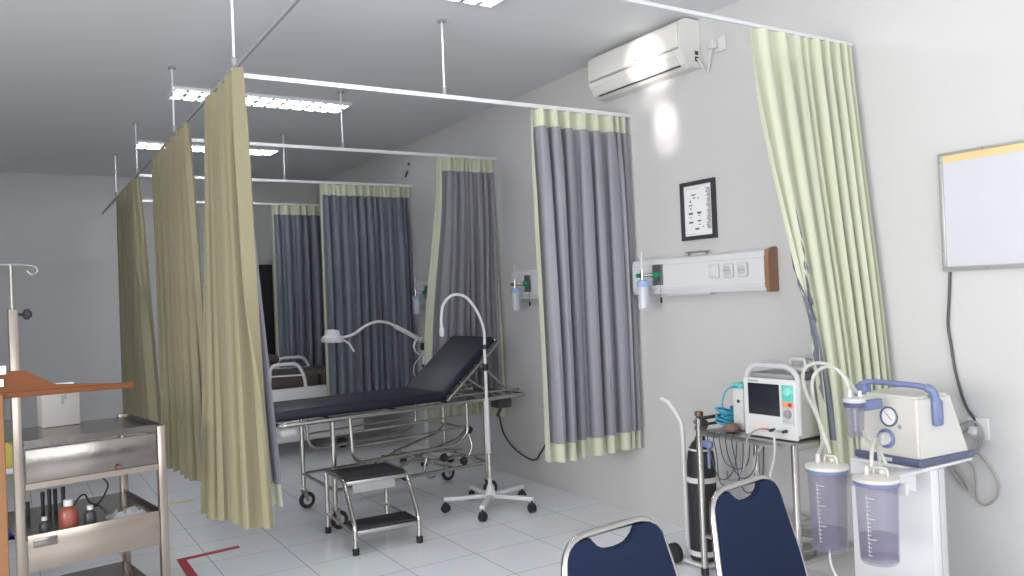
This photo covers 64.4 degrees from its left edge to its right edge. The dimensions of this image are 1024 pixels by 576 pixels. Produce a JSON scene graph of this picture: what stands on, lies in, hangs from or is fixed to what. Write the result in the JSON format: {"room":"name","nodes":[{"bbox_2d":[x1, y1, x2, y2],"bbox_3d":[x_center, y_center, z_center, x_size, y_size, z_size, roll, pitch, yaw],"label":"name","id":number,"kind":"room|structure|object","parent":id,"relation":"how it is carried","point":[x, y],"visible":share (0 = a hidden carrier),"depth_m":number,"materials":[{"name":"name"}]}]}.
{"room":"hospital room","nodes":[
{"label":"hospital room","id":0,"kind":"room"},
{"bbox_2d":[0,172,315,449],"bbox_3d":[-5.197,0.244,8.376,6.570,2.860,0.120,-2,-1,-32],"label":"wall","id":1,"kind":"structure","parent":0,"point":[56,224],"depth_m":8.65,"materials":[{"name":"paint"}]},
{"bbox_2d":[258,265,274,364],"bbox_3d":[-3.152,0.665,9.536,0.740,1.870,0.028,-2,-1,-32],"label":"door","id":2,"kind":"structure","parent":1,"relation":"in","point":[265,271],"depth_m":9.69,"materials":[{"name":"black"}]},
{"bbox_2d":[0,0,740,183],"bbox_3d":[-1.968,-1.419,3.067,6.810,0.100,12.640,-2,-1,-32],"label":"ceiling","id":3,"kind":"structure","parent":0,"point":[76,76],"depth_m":4.99,"materials":[{"name":"paint"}]},
{"bbox_2d":[133,140,164,149],"bbox_3d":[-3.208,-1.269,7.173,0.220,0.023,0.406,-2,-1,-32],"label":"recessed light","id":4,"kind":"object","parent":3,"relation":"in","point":[157,145],"depth_m":7.19,"materials":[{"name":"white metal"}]},
{"bbox_2d":[166,86,211,101],"bbox_3d":[-2.201,-1.325,5.522,0.241,0.023,0.378,-2,-1,-32],"label":"recessed light","id":5,"kind":"object","parent":3,"relation":"in","point":[180,93],"depth_m":5.54,"materials":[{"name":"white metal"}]},
{"bbox_2d":[192,144,203,152],"bbox_3d":[-2.852,-1.282,7.400,0.163,0.023,0.394,-2,-1,-32],"label":"recessed light","id":6,"kind":"object","parent":3,"relation":"in","point":[195,147],"depth_m":7.40,"materials":[{"name":"white metal"}]},
{"bbox_2d":[102,0,299,213],"bbox_3d":[-2.358,-1.121,5.432,0.044,0.419,7.850,-2,-1,-32],"label":"rail","id":7,"kind":"object","parent":3,"relation":"hanging from","point":[293,3],"visible":0.98,"depth_m":3.84,"materials":[{"name":"white metal"}]},
{"bbox_2d":[116,178,160,433],"bbox_3d":[-3.222,0.147,6.910,0.136,2.012,1.752,-2,-1,-35],"label":"curtain","id":8,"kind":"object","parent":7,"relation":"hanging from","point":[139,367],"visible":0.99,"depth_m":6.53,"materials":[{"name":"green fabric"}]},
{"bbox_2d":[152,122,202,480],"bbox_3d":[-2.142,0.091,5.093,0.157,2.022,1.379,-2,-1,-34],"label":"curtain","id":9,"kind":"object","parent":7,"relation":"hanging from","point":[176,232],"visible":0.98,"depth_m":4.76,"materials":[{"name":"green fabric"}]},
{"bbox_2d":[201,67,273,529],"bbox_3d":[-1.371,0.043,3.793,0.214,2.012,0.866,-2,-1,-32],"label":"curtain","id":10,"kind":"object","parent":7,"relation":"hanging from","point":[235,468],"visible":1,"depth_m":3.64,"materials":[{"name":"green fabric"}]},
{"bbox_2d":[142,200,319,205],"bbox_3d":[-2.800,-1.076,8.421,2.364,0.419,0.044,-2,-1,-32],"label":"rail","id":11,"kind":"object","parent":3,"relation":"hanging from","point":[254,203],"visible":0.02,"depth_m":8.60,"materials":[{"name":"white metal"}]},
{"bbox_2d":[271,205,325,367],"bbox_3d":[-2.156,0.119,8.778,0.831,2.012,0.142,-2,-1,-32],"label":"curtain","id":12,"kind":"object","parent":11,"relation":"hanging from","point":[296,230],"visible":0.48,"depth_m":8.69,"materials":[{"name":"blue fabric"}]},
{"bbox_2d":[250,147,279,155],"bbox_3d":[-2.367,-1.299,7.691,0.295,0.023,0.405,-2,-1,-32],"label":"recessed light","id":13,"kind":"object","parent":3,"relation":"in","point":[258,151],"depth_m":7.70,"materials":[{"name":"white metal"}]},
{"bbox_2d":[139,133,412,186],"bbox_3d":[-1.948,-1.123,7.044,2.364,0.419,0.044,-2,-1,-32],"label":"rail","id":14,"kind":"object","parent":3,"relation":"hanging from","point":[281,134],"visible":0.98,"depth_m":7.11,"materials":[{"name":"white metal"}]},
{"bbox_2d":[319,184,417,395],"bbox_3d":[-1.298,0.072,7.408,0.889,2.012,0.150,-2,-1,-36],"label":"curtain","id":15,"kind":"object","parent":14,"relation":"hanging from","point":[366,236],"visible":0.95,"depth_m":7.37,"materials":[{"name":"blue fabric"}]},
{"bbox_2d":[245,93,351,113],"bbox_3d":[-1.575,-1.348,5.909,0.786,0.023,0.378,-2,-1,-32],"label":"recessed light","id":16,"kind":"object","parent":3,"relation":"in","point":[256,100],"depth_m":5.93,"materials":[{"name":"white metal"}]},
{"bbox_2d":[191,91,496,160],"bbox_3d":[-1.134,-1.169,5.726,2.364,0.419,0.044,-2,-1,-32],"label":"rail","id":17,"kind":"object","parent":3,"relation":"hanging from","point":[342,148],"visible":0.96,"depth_m":5.69,"materials":[{"name":"white metal"}]},
{"bbox_2d":[424,157,505,418],"bbox_3d":[-0.392,0.014,6.294,0.559,1.992,0.316,-2,-1,-32],"label":"curtain","id":18,"kind":"object","parent":17,"relation":"hanging from","point":[463,260],"visible":0.8,"depth_m":6.28,"materials":[{"name":"grey fabric"}]},
{"bbox_2d":[244,19,629,117],"bbox_3d":[-0.293,-1.216,4.366,2.364,0.419,0.044,-2,-1,-32],"label":"rail","id":19,"kind":"object","parent":3,"relation":"hanging from","point":[443,95],"visible":0.96,"depth_m":4.29,"materials":[{"name":"white metal"}]},
{"bbox_2d":[255,241,282,506],"bbox_3d":[-1.184,0.024,3.774,0.162,1.991,0.053,-2,-1,-18],"label":"curtain","id":20,"kind":"object","parent":19,"relation":"hanging from","point":[274,462],"visible":0.21,"depth_m":3.77,"materials":[{"name":"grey fabric"}]},
{"bbox_2d":[531,108,641,462],"bbox_3d":[0.450,-0.024,4.774,0.689,2.012,0.138,-2,-1,-32],"label":"curtain","id":21,"kind":"object","parent":19,"relation":"hanging from","point":[581,174],"visible":1,"depth_m":4.76,"materials":[{"name":"grey fabric"}]},
{"bbox_2d":[444,0,504,8],"bbox_3d":[-0.549,-1.410,3.673,1.240,0.023,0.300,-2,-1,-32],"label":"recessed light","id":22,"kind":"object","parent":3,"relation":"in","point":[491,4],"visible":1,"depth_m":4.04,"materials":[{"name":"white metal"}]},
{"bbox_2d":[617,0,853,46],"bbox_3d":[0.522,-1.261,3.048,2.364,0.419,0.044,-2,-1,-32],"label":"rail","id":23,"kind":"object","parent":3,"relation":"hanging from","point":[638,2],"visible":1,"depth_m":3.23,"materials":[{"name":"white metal"}]},
{"bbox_2d":[749,27,891,463],"bbox_3d":[1.310,-0.157,3.423,0.633,1.842,0.190,-2,-1,-32],"label":"curtain","id":24,"kind":"object","parent":23,"relation":"hanging from","point":[806,90],"visible":0.9,"depth_m":3.49,"materials":[{"name":"green fabric"}]},
{"bbox_2d":[6,428,833,575],"bbox_3d":[-1.846,1.539,3.040,6.810,0.100,12.640,-2,-1,-32],"label":"floor","id":25,"kind":"structure","parent":0,"point":[513,540],"depth_m":4.92,"materials":[{"name":"white tile"}]},
{"bbox_2d":[4,419,14,542],"bbox_3d":[-2.601,1.101,3.911,0.430,0.852,0.450,-2,-1,-32],"label":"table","id":26,"kind":"object","parent":25,"relation":"on","point":[7,423],"visible":0.02,"depth_m":3.84,"materials":[{"name":"metal"}]},
{"bbox_2d":[5,443,12,467],"bbox_3d":[-2.534,0.805,3.851,0.298,0.132,0.140,-2,-1,-32],"label":"carton","id":27,"kind":"object","parent":26,"relation":"on","point":[8,448],"visible":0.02,"depth_m":3.86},
{"bbox_2d":[8,536,14,542],"bbox_3d":[-2.597,1.200,3.910,0.410,0.015,0.430,-2,-1,-32],"label":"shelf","id":28,"kind":"object","parent":26,"relation":"attached to","point":[12,539],"depth_m":3.82,"materials":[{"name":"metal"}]},
{"bbox_2d":[0,366,133,575],"bbox_3d":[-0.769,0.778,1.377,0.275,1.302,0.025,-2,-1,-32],"label":"table","id":29,"kind":"object","parent":25,"relation":"on","point":[13,384],"visible":1,"depth_m":1.35,"materials":[{"name":"orange wood"}]},
{"bbox_2d":[0,263,170,575],"bbox_3d":[-1.939,0.701,3.553,0.693,1.589,0.646,-2,-1,-40],"label":"trolley","id":30,"kind":"object","parent":25,"relation":"on","point":[121,456],"visible":0.99,"depth_m":3.37,"materials":[{"name":"silver metal"}]},
{"bbox_2d":[25,501,29,515],"bbox_3d":[-2.132,0.971,3.582,0.018,0.060,0.017,-2,-1,-32],"label":"marker pen","id":31,"kind":"object","parent":30,"relation":"on","point":[27,504],"visible":1,"depth_m":3.58,"materials":[{"name":"black plastic"}]},
{"bbox_2d":[40,492,44,512],"bbox_3d":[-2.093,0.955,3.629,0.018,0.090,0.017,-2,-1,-32],"label":"marker pen","id":32,"kind":"object","parent":30,"relation":"on","point":[42,494],"visible":1,"depth_m":3.62,"materials":[{"name":"black plastic"}]},
{"bbox_2d":[38,516,50,532],"bbox_3d":[-1.875,0.952,3.263,0.042,0.071,0.041,-2,-1,-32],"label":"bottle","id":33,"kind":"object","parent":30,"relation":"on","point":[44,525],"visible":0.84,"depth_m":3.25,"materials":[{"name":"plastic"}]},
{"bbox_2d":[47,489,51,511],"bbox_3d":[-2.068,0.949,3.638,0.018,0.100,0.017,-2,-1,-32],"label":"marker pen","id":34,"kind":"object","parent":30,"relation":"on","point":[49,502],"visible":1,"depth_m":3.63,"materials":[{"name":"black plastic"}]},
{"bbox_2d":[53,488,57,509],"bbox_3d":[-2.055,0.951,3.661,0.018,0.095,0.017,-2,-1,-32],"label":"marker pen","id":35,"kind":"object","parent":30,"relation":"on","point":[55,506],"visible":1,"depth_m":3.65,"materials":[{"name":"black plastic"}]},
{"bbox_2d":[37,382,79,427],"bbox_3d":[-2.099,0.539,3.766,0.156,0.190,0.102,-2,-1,-42],"label":"box","id":36,"kind":"object","parent":30,"relation":"on","point":[55,410],"visible":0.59,"depth_m":3.73,"materials":[{"name":"cardboard"}]},
{"bbox_2d":[61,486,64,507],"bbox_3d":[-2.026,0.948,3.673,0.018,0.100,0.017,-2,-1,-32],"label":"marker pen","id":37,"kind":"object","parent":30,"relation":"on","point":[63,487],"visible":0.76,"depth_m":3.67,"materials":[{"name":"black plastic"}]},
{"bbox_2d":[58,498,78,529],"bbox_3d":[-1.814,0.925,3.329,0.072,0.122,0.071,-2,-1,-32],"label":"bottle","id":38,"kind":"object","parent":30,"relation":"on","point":[68,514],"visible":0.86,"depth_m":3.31,"materials":[{"name":"red plastic"}]},
{"bbox_2d":[5,412,159,448],"bbox_3d":[-1.915,0.619,3.577,0.543,0.030,0.612,-2,-1,-40],"label":"tray","id":39,"kind":"object","parent":30,"relation":"on","point":[124,423],"depth_m":3.47,"materials":[{"name":"metal"}]},
{"bbox_2d":[8,489,157,542],"bbox_3d":[-1.906,0.988,3.576,0.535,0.025,0.600,-2,-1,-40],"label":"shelf","id":40,"kind":"object","parent":30,"relation":"attached to","point":[120,501],"depth_m":3.46,"materials":[{"name":"metal"}]},
{"bbox_2d":[84,505,96,524],"bbox_3d":[-1.752,0.943,3.381,0.048,0.082,0.047,-2,-1,-32],"label":"bottle","id":41,"kind":"object","parent":30,"relation":"on","point":[90,515],"visible":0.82,"depth_m":3.37,"materials":[{"name":"plastic"}]},
{"bbox_2d":[74,478,108,505],"bbox_3d":[-1.924,0.935,3.714,0.020,0.120,0.158,-3,-1,41],"label":"cable loop","id":42,"kind":"object","parent":30,"relation":"on","point":[104,479],"visible":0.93,"depth_m":3.73,"materials":[{"name":"black rubber"}]},
{"bbox_2d":[27,510,159,572],"bbox_3d":[-1.704,1.035,3.340,0.493,0.144,0.010,-2,-1,-40],"label":"drawer","id":43,"kind":"object","parent":30,"relation":"attached to","point":[51,549],"depth_m":3.32,"materials":[{"name":"silver metal"}]},
{"bbox_2d":[60,561,145,575],"bbox_3d":[-1.892,1.331,3.573,0.535,0.008,0.600,-2,-1,-40],"label":"shelf","id":44,"kind":"object","parent":30,"relation":"attached to","point":[124,568],"depth_m":3.82,"materials":[{"name":"metal"}]},
{"bbox_2d":[104,506,148,519],"bbox_3d":[-1.659,0.964,3.511,0.170,0.033,0.120,-2,-1,-40],"label":"plastic bag","id":45,"kind":"object","parent":30,"relation":"on","point":[129,511],"visible":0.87,"depth_m":3.49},
{"bbox_2d":[176,545,239,575],"bbox_3d":[-1.516,1.485,4.266,0.355,0.001,0.835,-2,-1,-32],"label":"tape","id":46,"kind":"object","parent":25,"relation":"on","point":[186,567],"visible":1,"depth_m":4.48,"materials":[{"name":"plastic"}]},
{"bbox_2d":[268,354,363,447],"bbox_3d":[-1.949,1.062,7.923,1.516,0.946,0.882,-2,-1,-36],"label":"hospital bed","id":47,"kind":"object","parent":25,"relation":"on","point":[298,382],"visible":0.33,"depth_m":7.48,"materials":[{"name":"white metal"}]},
{"bbox_2d":[268,354,278,363],"bbox_3d":[-2.324,0.646,7.417,0.300,0.094,0.380,-2,-1,-36],"label":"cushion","id":48,"kind":"object","parent":47,"relation":"on","point":[273,359],"depth_m":7.32,"materials":[{"name":"brown fabric"}]},
{"bbox_2d":[321,320,424,375],"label":"lamp","id":49,"kind":"object","parent":25,"relation":"on","point":[332,336],"depth_m":6.63,"materials":[{"name":"white metal"}]},
{"bbox_2d":[324,461,422,555],"bbox_3d":[-0.823,1.270,4.766,0.413,0.384,0.558,-2,-1,-29],"label":"step stool","id":50,"kind":"object","parent":25,"relation":"on","point":[369,477],"visible":1,"depth_m":4.68,"materials":[{"name":"silver metal"}]},
{"bbox_2d":[273,336,524,528],"bbox_3d":[-0.834,0.919,5.560,1.854,1.099,0.734,-2,-1,-36],"label":"gurney","id":51,"kind":"object","parent":25,"relation":"on","point":[439,378],"visible":0.82,"depth_m":5.50,"materials":[{"name":"silver metal"}]},
{"bbox_2d":[424,410,429,448],"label":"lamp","id":52,"kind":"object","parent":25,"relation":"on","point":[425,411],"depth_m":6.91,"materials":[{"name":"white metal"}]},
{"bbox_2d":[439,293,536,521],"bbox_3d":[-0.173,0.733,5.329,0.620,1.412,0.605,-2,-1,-32],"label":"lamp","id":53,"kind":"object","parent":25,"relation":"on","point":[489,493],"visible":1,"depth_m":5.28,"materials":[{"name":"white metal"}]},
{"bbox_2d":[561,516,678,575],"bbox_3d":[0.418,0.978,1.798,0.448,0.811,0.536,-2,-1,-38],"label":"banquet chair","id":54,"kind":"object","parent":25,"relation":"on","point":[645,551],"visible":1,"depth_m":2.00,"materials":[{"name":"fabric"}]},
{"bbox_2d":[660,397,716,567],"bbox_3d":[0.896,0.974,4.129,0.201,0.821,0.322,-2,-1,-32],"label":"trolley","id":55,"kind":"object","parent":25,"relation":"on","point":[676,550],"visible":0.52,"depth_m":4.12,"materials":[{"name":"white metal"}]},
{"bbox_2d":[687,411,716,562],"bbox_3d":[0.949,0.985,4.063,0.140,0.736,0.140,-2,-1,-32],"label":"cylinder","id":56,"kind":"object","parent":55,"relation":"on","point":[693,498],"visible":0.51,"depth_m":4.01,"materials":[{"name":"black metal"}]},
{"bbox_2d":[709,475,807,575],"bbox_3d":[0.862,0.963,2.199,0.448,0.811,0.536,-2,-1,-41],"label":"banquet chair","id":57,"kind":"object","parent":25,"relation":"on","point":[753,535],"visible":1,"depth_m":2.36,"materials":[{"name":"fabric"}]},
{"bbox_2d":[695,414,854,575],"bbox_3d":[1.227,0.987,3.785,0.428,0.761,0.597,-2,-1,-32],"label":"cart","id":58,"kind":"object","parent":25,"relation":"on","point":[838,547],"visible":0.42,"depth_m":3.66,"materials":[{"name":"silver metal"}]},
{"bbox_2d":[702,438,712,468],"bbox_3d":[0.927,0.778,3.845,0.025,0.144,0.060,-2,-1,-32],"label":"clamp","id":59,"kind":"object","parent":58,"relation":"hanging from","point":[709,444],"visible":1,"depth_m":3.83,"materials":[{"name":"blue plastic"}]},
{"bbox_2d":[715,407,733,424],"bbox_3d":[1.035,0.623,3.929,0.128,0.099,0.091,-2,-1,-32],"label":"cable bundle","id":60,"kind":"object","parent":58,"relation":"on","point":[726,411],"visible":0.75,"depth_m":3.90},
{"bbox_2d":[721,386,736,418],"bbox_3d":[1.038,0.547,3.871,0.082,0.160,0.037,-3,-1,30],"label":"cable","id":61,"kind":"object","parent":60,"relation":"attached to","point":[727,389],"visible":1,"depth_m":3.87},
{"bbox_2d":[722,422,740,432],"bbox_3d":[1.028,0.653,3.812,0.084,0.044,0.083,-2,-1,-32],"label":"pouch","id":62,"kind":"object","parent":58,"relation":"on","point":[730,427],"visible":1,"depth_m":3.79,"materials":[{"name":"leather"}]},
{"bbox_2d":[707,430,763,492],"bbox_3d":[1.028,0.793,3.744,0.104,0.255,0.277,-2,-1,-32],"label":"lead","id":63,"kind":"object","parent":58,"relation":"hanging from","point":[734,468],"visible":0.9,"depth_m":3.73,"materials":[{"name":"plastic"}]},
{"bbox_2d":[732,381,744,429],"bbox_3d":[1.122,0.561,3.895,0.129,0.222,0.067,-2,-1,-35],"label":"patient monitor","id":64,"kind":"object","parent":58,"relation":"on","point":[738,393],"visible":0.4,"depth_m":3.85,"materials":[{"name":"white plastic"}]},
{"bbox_2d":[753,446,762,474],"bbox_3d":[1.164,0.907,3.673,0.138,0.411,0.049,-3,-1,20],"label":"lead","id":65,"kind":"object","parent":58,"relation":"hanging from","point":[761,447],"visible":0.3,"depth_m":3.71,"materials":[{"name":"grey plastic"}]},
{"bbox_2d":[700,427,820,450],"bbox_3d":[1.222,0.681,3.776,0.410,0.026,0.552,-2,-1,-32],"label":"tray","id":66,"kind":"object","parent":58,"relation":"on","point":[739,436],"depth_m":3.60,"materials":[{"name":"metal"}]},
{"bbox_2d":[705,529,853,565],"bbox_3d":[1.242,1.172,3.772,0.410,0.020,0.552,-2,-1,-32],"label":"shelf","id":67,"kind":"object","parent":58,"relation":"attached to","point":[838,547],"depth_m":3.62,"materials":[{"name":"metal"}]},
{"bbox_2d":[743,355,819,441],"bbox_3d":[1.240,0.486,3.664,0.306,0.358,0.300,-2,-1,-34],"label":"defibrillator","id":68,"kind":"object","parent":58,"relation":"on","point":[775,398],"visible":0.91,"depth_m":3.57,"materials":[{"name":"beige plastic"}]},
{"bbox_2d":[726,428,768,480],"bbox_3d":[1.044,0.760,3.732,0.085,0.280,0.334,-2,-1,-20],"label":"lead","id":69,"kind":"object","parent":68,"relation":"hanging from","point":[758,429],"visible":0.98,"depth_m":3.63,"materials":[{"name":"grey plastic"}]},
{"bbox_2d":[769,430,780,477],"bbox_3d":[1.143,0.881,3.538,0.074,0.535,0.084,-2,-1,-32],"label":"lead","id":70,"kind":"object","parent":68,"relation":"hanging from","point":[775,431],"visible":0.54,"depth_m":3.49,"materials":[{"name":"grey plastic"}]},
{"bbox_2d":[788,512,829,552],"bbox_3d":[1.232,1.110,3.763,0.344,0.098,0.471,-2,-1,-32],"label":"coiled cables","id":71,"kind":"object","parent":58,"relation":"on","point":[804,539],"visible":0.22,"depth_m":3.68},
{"bbox_2d":[826,456,971,575],"bbox_3d":[1.378,0.983,2.891,0.605,0.740,0.445,-2,-1,-32],"label":"stand","id":72,"kind":"object","parent":25,"relation":"on","point":[908,526],"visible":0.7,"depth_m":2.90,"materials":[{"name":"white plastic"}]},
{"bbox_2d":[805,454,848,542],"bbox_3d":[1.057,0.712,2.717,0.143,0.315,0.140,-2,-1,-32],"label":"jar","id":73,"kind":"object","parent":72,"relation":"attached to","point":[831,467],"visible":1,"depth_m":2.68,"materials":[{"name":"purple plastic"}]},
{"bbox_2d":[816,485,825,542],"bbox_3d":[1.057,0.739,2.716,0.128,0.260,0.128,-2,-1,-32],"label":"scale","id":74,"kind":"object","parent":73,"relation":"on","point":[817,493],"depth_m":2.68,"materials":[{"name":"white plastic"}]},
{"bbox_2d":[801,361,857,452],"bbox_3d":[1.096,0.411,2.869,0.216,0.290,0.203,-2,-1,-32],"label":"tube","id":75,"kind":"object","parent":73,"relation":"attached to","point":[807,366],"visible":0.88,"depth_m":2.87,"materials":[{"name":"plastic"}]},
{"bbox_2d":[828,548,836,575],"bbox_3d":[1.138,1.065,2.682,0.155,0.405,0.055,-2,-1,4],"label":"tube","id":76,"kind":"object","parent":73,"relation":"hanging from","point":[829,549],"visible":1,"depth_m":2.71,"materials":[{"name":"white plastic"}]},
{"bbox_2d":[852,465,900,555],"bbox_3d":[1.150,0.709,2.557,0.145,0.301,0.142,-2,-1,-32],"label":"jar","id":77,"kind":"object","parent":72,"relation":"attached to","point":[882,479],"visible":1,"depth_m":2.52,"materials":[{"name":"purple plastic"}]},
{"bbox_2d":[865,496,876,555],"bbox_3d":[1.150,0.736,2.556,0.130,0.248,0.130,-2,-1,-32],"label":"scale","id":78,"kind":"object","parent":77,"relation":"on","point":[866,498],"depth_m":2.52,"materials":[{"name":"white plastic"}]},
{"bbox_2d":[869,438,881,470],"bbox_3d":[1.174,0.554,2.626,0.014,0.142,0.184,-3,-1,32],"label":"tube","id":79,"kind":"object","parent":77,"relation":"attached to","point":[874,440],"visible":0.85,"depth_m":2.58,"materials":[{"name":"plastic"}]},
{"bbox_2d":[852,456,971,471],"bbox_3d":[1.472,0.629,2.999,0.310,0.012,0.280,-2,-1,-32],"label":"shelf","id":80,"kind":"object","parent":72,"relation":"attached to","point":[857,460],"depth_m":2.90,"materials":[{"name":"white plastic"}]},
{"bbox_2d":[855,379,974,467],"bbox_3d":[1.468,0.477,2.990,0.323,0.289,0.297,-2,-1,-28],"label":"machine","id":81,"kind":"object","parent":72,"relation":"on","point":[913,428],"visible":0.94,"depth_m":2.89,"materials":[{"name":"beige plastic"}]},
{"bbox_2d":[842,390,882,430],"bbox_3d":[1.242,0.439,2.870,0.184,0.170,0.078,-2,-1,-32],"label":"jar","id":82,"kind":"object","parent":81,"relation":"attached to","point":[854,402],"visible":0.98,"depth_m":2.84,"materials":[{"name":"purple plastic"}]},
{"bbox_2d":[810,365,850,453],"bbox_3d":[1.070,0.418,2.838,0.208,0.286,0.147,-2,-1,-32],"label":"tube","id":83,"kind":"object","parent":82,"relation":"attached to","point":[821,368],"visible":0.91,"depth_m":2.88,"materials":[{"name":"plastic"}]},
{"bbox_2d":[861,431,888,465],"bbox_3d":[1.193,0.528,2.689,0.022,0.070,0.261,-2,-1,8],"label":"tube","id":84,"kind":"object","parent":82,"relation":"attached to","point":[867,440],"visible":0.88,"depth_m":2.61,"materials":[{"name":"plastic"}]},
{"bbox_2d":[315,0,1023,575],"bbox_3d":[0.935,-0.042,4.814,0.120,2.860,12.640,-2,-1,-32],"label":"wall","id":85,"kind":"structure","parent":0,"point":[932,78],"depth_m":4.12,"materials":[{"name":"paint"}]},
{"bbox_2d":[416,281,427,304],"bbox_3d":[-0.598,0.033,7.098,0.084,0.241,1.040,-2,-1,-32],"label":"panel","id":86,"kind":"object","parent":85,"relation":"attached to","point":[420,286],"visible":0.06,"depth_m":7.42,"materials":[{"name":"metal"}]},
{"bbox_2d":[412,289,426,312],"bbox_3d":[-0.830,0.069,7.324,0.138,0.335,0.084,-2,-1,-8],"label":"oxygen flowmeter","id":87,"kind":"object","parent":86,"relation":"attached to","point":[424,292],"visible":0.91,"depth_m":7.31,"materials":[{"name":"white plastic"}]},
{"bbox_2d":[499,416,544,460],"bbox_3d":[0.077,1.046,6.126,0.011,0.471,0.717,-2,-1,-32],"label":"power cord","id":88,"kind":"object","parent":85,"relation":"attached to","point":[499,416],"visible":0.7,"depth_m":6.20,"materials":[{"name":"plastic"}]},
{"bbox_2d":[511,269,538,299],"bbox_3d":[0.289,-0.038,5.661,0.084,0.241,1.040,-2,-1,-32],"label":"panel","id":89,"kind":"object","parent":85,"relation":"attached to","point":[530,276],"visible":0.09,"depth_m":5.91,"materials":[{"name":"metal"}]},
{"bbox_2d":[510,280,530,308],"bbox_3d":[0.057,-0.003,5.887,0.138,0.335,0.084,-2,-1,-8],"label":"oxygen flowmeter","id":90,"kind":"object","parent":89,"relation":"attached to","point":[515,289],"visible":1,"depth_m":5.87,"materials":[{"name":"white plastic"}]},
{"bbox_2d":[524,275,531,291],"bbox_3d":[0.114,-0.032,5.899,0.004,0.120,0.090,-2,-1,-32],"label":"outlet plate","id":91,"kind":"object","parent":89,"relation":"attached to","point":[528,278],"depth_m":5.89,"materials":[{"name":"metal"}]},
{"bbox_2d":[588,18,700,100],"bbox_3d":[0.750,-1.324,4.768,0.162,0.264,0.818,-2,-1,-32],"label":"air conditioner","id":92,"kind":"object","parent":85,"relation":"attached to","point":[670,51],"visible":1,"depth_m":4.64,"materials":[{"name":"beige plastic"}]},
{"bbox_2d":[697,49,711,72],"bbox_3d":[1.047,-1.220,4.400,0.025,0.117,0.118,-2,-1,-32],"label":"power cord","id":93,"kind":"object","parent":92,"relation":"attached to","point":[705,71],"visible":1,"depth_m":4.39,"materials":[{"name":"white plastic"}]},
{"bbox_2d":[679,177,717,240],"bbox_3d":[1.031,-0.431,4.504,0.019,0.325,0.260,-2,-1,-32],"label":"picture frame","id":94,"kind":"object","parent":85,"relation":"attached to","point":[698,203],"visible":1,"depth_m":4.50,"materials":[{"name":"plastic"}]},
{"bbox_2d":[632,246,778,295],"bbox_3d":[1.020,-0.082,4.479,0.084,0.241,1.040,-2,-1,-32],"label":"panel","id":95,"kind":"object","parent":85,"relation":"attached to","point":[755,269],"visible":0.99,"depth_m":4.36,"materials":[{"name":"white plastic"}]},
{"bbox_2d":[636,270,662,306],"bbox_3d":[0.787,-0.046,4.705,0.138,0.335,0.084,-2,-1,-8],"label":"oxygen flowmeter","id":96,"kind":"object","parent":95,"relation":"attached to","point":[643,283],"visible":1,"depth_m":4.69,"materials":[{"name":"green plastic"}]},
{"bbox_2d":[652,264,663,284],"bbox_3d":[0.845,-0.076,4.718,0.004,0.120,0.090,-2,-1,-32],"label":"outlet plate","id":97,"kind":"object","parent":95,"relation":"attached to","point":[655,267],"depth_m":4.70,"materials":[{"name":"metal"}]},
{"bbox_2d":[666,292,714,295],"bbox_3d":[0.994,0.034,4.542,0.042,0.012,0.340,-2,-1,-32],"label":"diffuser","id":98,"kind":"object","parent":95,"relation":"attached to","point":[667,293],"depth_m":4.53,"materials":[{"name":"grey plastic"}]},
{"bbox_2d":[709,264,719,277],"bbox_3d":[1.075,-0.088,4.332,0.015,0.073,0.068,-2,-1,-32],"label":"light switch","id":99,"kind":"object","parent":95,"relation":"attached to","point":[714,269],"depth_m":4.31,"materials":[{"name":"white plastic"}]},
{"bbox_2d":[723,263,733,277],"bbox_3d":[1.126,-0.091,4.246,0.019,0.073,0.068,-2,-1,-32],"label":"socket","id":100,"kind":"object","parent":95,"relation":"attached to","point":[728,268],"depth_m":4.23,"materials":[{"name":"grey plastic"}]},
{"bbox_2d":[737,262,747,276],"bbox_3d":[1.177,-0.094,4.163,0.019,0.073,0.068,-2,-1,-32],"label":"socket","id":101,"kind":"object","parent":95,"relation":"attached to","point":[742,267],"depth_m":4.15,"materials":[{"name":"grey plastic"}]},
{"bbox_2d":[708,35,725,52],"bbox_3d":[1.090,-1.299,4.329,0.049,0.080,0.090,-2,-1,-32],"label":"wall socket","id":102,"kind":"object","parent":85,"relation":"attached to","point":[718,44],"visible":1,"depth_m":4.33,"materials":[{"name":"white plastic"}]},
{"bbox_2d":[947,465,970,490],"bbox_3d":[1.807,0.757,3.301,0.012,0.123,0.100,-2,-1,-32],"label":"power cord","id":103,"kind":"object","parent":85,"relation":"attached to","point":[967,487],"visible":0.81,"depth_m":3.29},
{"bbox_2d":[946,272,976,425],"bbox_3d":[1.814,0.258,3.280,0.011,0.650,0.116,-2,-1,-32],"label":"power cord","id":104,"kind":"object","parent":85,"relation":"attached to","point":[949,273],"visible":0.99,"depth_m":3.31,"materials":[{"name":"plastic"}]},
{"bbox_2d":[967,417,989,440],"bbox_3d":[1.839,0.560,3.226,0.052,0.085,0.085,-2,-1,-32],"label":"wall socket","id":105,"kind":"object","parent":85,"relation":"attached to","point":[972,429],"visible":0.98,"depth_m":3.22,"materials":[{"name":"white plastic"}]},
{"bbox_2d":[959,420,984,452],"bbox_3d":[1.826,0.595,3.232,0.010,0.144,0.103,-2,-1,-32],"label":"power cord","id":106,"kind":"object","parent":105,"relation":"attached to","point":[978,448],"visible":0.79,"depth_m":3.21,"materials":[{"name":"grey plastic"}]},
{"bbox_2d":[937,139,1023,271],"bbox_3d":[2.073,-0.325,2.822,0.025,0.480,1.200,-2,-1,-32],"label":"whiteboard","id":107,"kind":"object","parent":85,"relation":"attached to","point":[981,189],"visible":1,"depth_m":3.19,"materials":[{"name":"plastic"}]},
{"bbox_2d":[966,453,999,505],"bbox_3d":[1.859,0.755,3.218,0.010,0.213,0.133,-2,-1,-32],"label":"power cord","id":108,"kind":"object","parent":85,"relation":"attached to","point":[979,454],"visible":0.94,"depth_m":3.21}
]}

